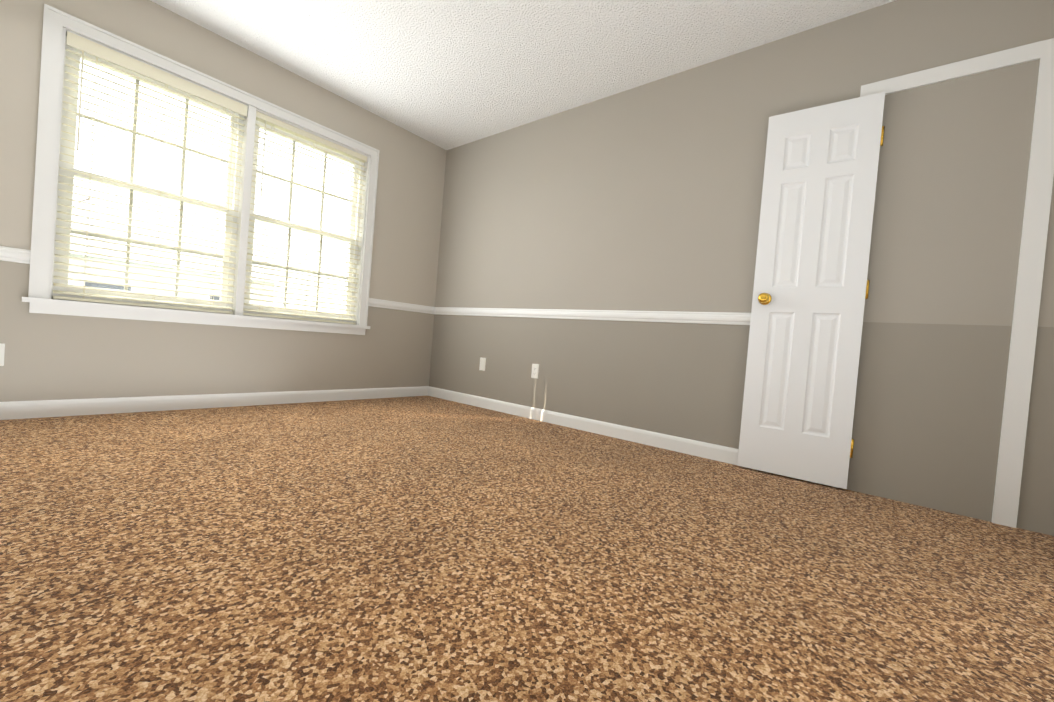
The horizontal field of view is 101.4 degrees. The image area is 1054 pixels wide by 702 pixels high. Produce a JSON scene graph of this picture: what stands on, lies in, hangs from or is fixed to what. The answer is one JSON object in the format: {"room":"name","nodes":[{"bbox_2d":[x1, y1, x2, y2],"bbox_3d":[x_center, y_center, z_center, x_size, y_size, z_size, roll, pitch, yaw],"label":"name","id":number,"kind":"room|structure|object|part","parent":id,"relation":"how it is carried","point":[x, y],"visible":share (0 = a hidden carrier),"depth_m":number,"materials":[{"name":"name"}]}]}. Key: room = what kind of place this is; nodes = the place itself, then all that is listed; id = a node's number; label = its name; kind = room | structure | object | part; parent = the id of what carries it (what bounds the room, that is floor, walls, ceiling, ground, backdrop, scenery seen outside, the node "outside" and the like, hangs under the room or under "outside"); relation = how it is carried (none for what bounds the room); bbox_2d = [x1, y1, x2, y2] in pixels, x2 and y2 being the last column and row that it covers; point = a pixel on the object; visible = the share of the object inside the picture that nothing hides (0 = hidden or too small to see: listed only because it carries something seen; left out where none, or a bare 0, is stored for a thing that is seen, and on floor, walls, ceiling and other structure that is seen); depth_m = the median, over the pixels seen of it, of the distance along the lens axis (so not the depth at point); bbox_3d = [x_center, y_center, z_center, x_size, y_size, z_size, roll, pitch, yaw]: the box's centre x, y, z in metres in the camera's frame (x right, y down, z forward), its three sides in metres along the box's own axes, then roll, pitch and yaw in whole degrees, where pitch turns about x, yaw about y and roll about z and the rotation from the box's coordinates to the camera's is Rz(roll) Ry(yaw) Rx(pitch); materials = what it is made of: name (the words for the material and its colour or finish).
{"room":"empty bedroom","nodes":[
{"label":"empty bedroom","id":0,"kind":"room"},
{"bbox_2d":[0,0,446,401],"bbox_3d":[-2.026,-0.834,3.045,0.160,2.440,3.386,6,2,39],"label":"wall","id":1,"kind":"structure","parent":0,"point":[53,357],"depth_m":2.84,"materials":[{"name":"paint"}]},
{"bbox_2d":[0,343,4,365],"bbox_3d":[-2.704,0.018,2.189,0.008,0.115,0.070,6,2,39],"label":"electrical outlet","id":2,"kind":"object","parent":1,"relation":"attached to","point":[2,349],"visible":1,"depth_m":2.21,"materials":[{"name":"white plastic"}]},
{"bbox_2d":[22,4,379,334],"bbox_3d":[-1.998,-0.967,3.029,0.205,1.589,1.962,6,2,39],"label":"window","id":3,"kind":"structure","parent":1,"relation":"in","point":[58,24],"depth_m":2.75,"materials":[{"name":"white"}]},
{"bbox_3d":[-2.322,-0.991,2.711,0.084,1.416,0.855,6,2,39],"label":"window sash","id":4,"kind":"part","parent":3,"relation":"part of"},
{"bbox_2d":[52,31,247,313],"bbox_3d":[-2.260,-0.981,2.660,0.067,1.424,0.847,6,2,39],"label":"window blinds","id":5,"kind":"object","parent":3,"relation":"attached to","point":[82,44],"visible":0.96,"depth_m":2.59,"materials":[{"name":"beige plastic"}]},
{"bbox_3d":[-1.751,-0.961,3.410,0.084,1.416,0.855,6,2,39],"label":"window sash","id":6,"kind":"part","parent":3,"relation":"part of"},
{"bbox_2d":[243,111,366,324],"bbox_3d":[-1.690,-0.950,3.360,0.065,1.423,0.841,6,2,39],"label":"window blinds","id":7,"kind":"object","parent":3,"relation":"attached to","point":[283,126],"visible":0.88,"depth_m":3.31,"materials":[{"name":"beige plastic"}]},
{"bbox_2d":[0,386,428,419],"bbox_3d":[-2.053,0.342,3.016,0.014,0.092,3.386,6,2,39],"label":"baseboard","id":8,"kind":"structure","parent":1,"relation":"attached to","point":[9,410],"depth_m":2.79,"materials":[{"name":"white wood"}]},
{"bbox_2d":[0,246,434,313],"bbox_3d":[-1.987,-0.459,2.997,0.018,0.072,3.386,6,2,39],"label":"trim","id":9,"kind":"structure","parent":1,"relation":"attached to","point":[11,254],"depth_m":3.78,"materials":[{"name":"white wood"}]},
{"bbox_2d":[150,0,895,149],"bbox_3d":[0.025,-1.908,1.416,5.220,0.100,3.706,6,2,39],"label":"ceiling","id":10,"kind":"structure","parent":0,"point":[447,74],"depth_m":2.69,"materials":[{"name":"white paint"}]},
{"bbox_2d":[0,396,1053,701],"bbox_3d":[-0.178,0.623,1.472,5.220,0.100,3.706,6,2,39],"label":"floor","id":11,"kind":"structure","parent":0,"point":[420,548],"depth_m":1.16,"materials":[{"name":"carpet"}]},
{"bbox_2d":[429,0,1053,535],"bbox_3d":[1.044,-0.583,2.817,5.220,2.440,0.160,6,2,39],"label":"wall","id":12,"kind":"structure","parent":0,"point":[645,198],"depth_m":2.52,"materials":[{"name":"paint"}]},
{"bbox_2d":[479,357,485,370],"bbox_3d":[-0.400,0.116,3.854,0.070,0.115,0.014,6,2,39],"label":"electrical outlet","id":13,"kind":"object","parent":12,"relation":"attached to","point":[482,363],"visible":1,"depth_m":3.85,"materials":[{"name":"white plastic"}]},
{"bbox_2d":[531,364,538,378],"bbox_3d":[0.064,0.162,3.476,0.070,0.115,0.008,6,2,39],"label":"electrical outlet","id":14,"kind":"object","parent":12,"relation":"attached to","point":[535,371],"visible":1,"depth_m":3.47,"materials":[{"name":"white plastic"}]},
{"bbox_2d":[434,307,750,324],"bbox_3d":[0.338,-0.278,3.266,3.290,0.072,0.018,6,2,39],"label":"trim","id":15,"kind":"structure","parent":12,"relation":"attached to","point":[733,318],"depth_m":3.04,"materials":[{"name":"white wood"}]},
{"bbox_2d":[428,386,822,484],"bbox_3d":[0.275,0.523,3.285,3.290,0.092,0.014,6,2,39],"label":"baseboard","id":16,"kind":"structure","parent":12,"relation":"attached to","point":[725,454],"depth_m":3.06,"materials":[{"name":"white wood"}]},
{"bbox_2d":[737,92,884,488],"bbox_3d":[1.469,-0.308,2.266,0.512,1.960,0.112,6,2,37],"label":"door","id":17,"kind":"structure","parent":12,"relation":"in","point":[813,245],"depth_m":2.26,"materials":[{"name":"white wood"}]},
{"bbox_3d":[1.298,-0.289,2.364,0.066,0.066,0.065,6,2,37],"label":"knob","id":18,"kind":"part","parent":17,"relation":"part of","materials":[{"name":"gold metal"}]},
{"bbox_3d":[1.686,-0.288,2.164,0.042,1.654,0.014,6,2,37],"label":"door hinge","id":19,"kind":"part","parent":17,"relation":"part of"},
{"bbox_2d":[823,38,1053,527],"bbox_3d":[1.881,-0.302,2.010,0.675,2.050,0.012,6,2,39],"label":"trim","id":20,"kind":"structure","parent":12,"relation":"attached to","point":[1024,330],"depth_m":1.82,"materials":[{"name":"white wood"}]},
{"label":"outside","id":21,"kind":"structure","parent":0,"visible":0},
{"bbox_3d":[-28.658,0.933,22.532,64.600,0.200,80.000,6,2,39],"label":"lawn","id":22,"kind":"structure","parent":21,"visible":0},
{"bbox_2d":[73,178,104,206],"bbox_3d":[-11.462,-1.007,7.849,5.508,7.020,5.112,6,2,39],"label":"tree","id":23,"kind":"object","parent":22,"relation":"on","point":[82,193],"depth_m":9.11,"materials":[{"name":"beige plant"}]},
{"bbox_2d":[68,207,289,305],"bbox_3d":[-14.156,-1.176,13.944,8.200,6.700,8.800,6,2,39],"label":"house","id":24,"kind":"structure","parent":22,"relation":"on","point":[118,247],"depth_m":12.86,"materials":[{"name":"white"}]}
]}

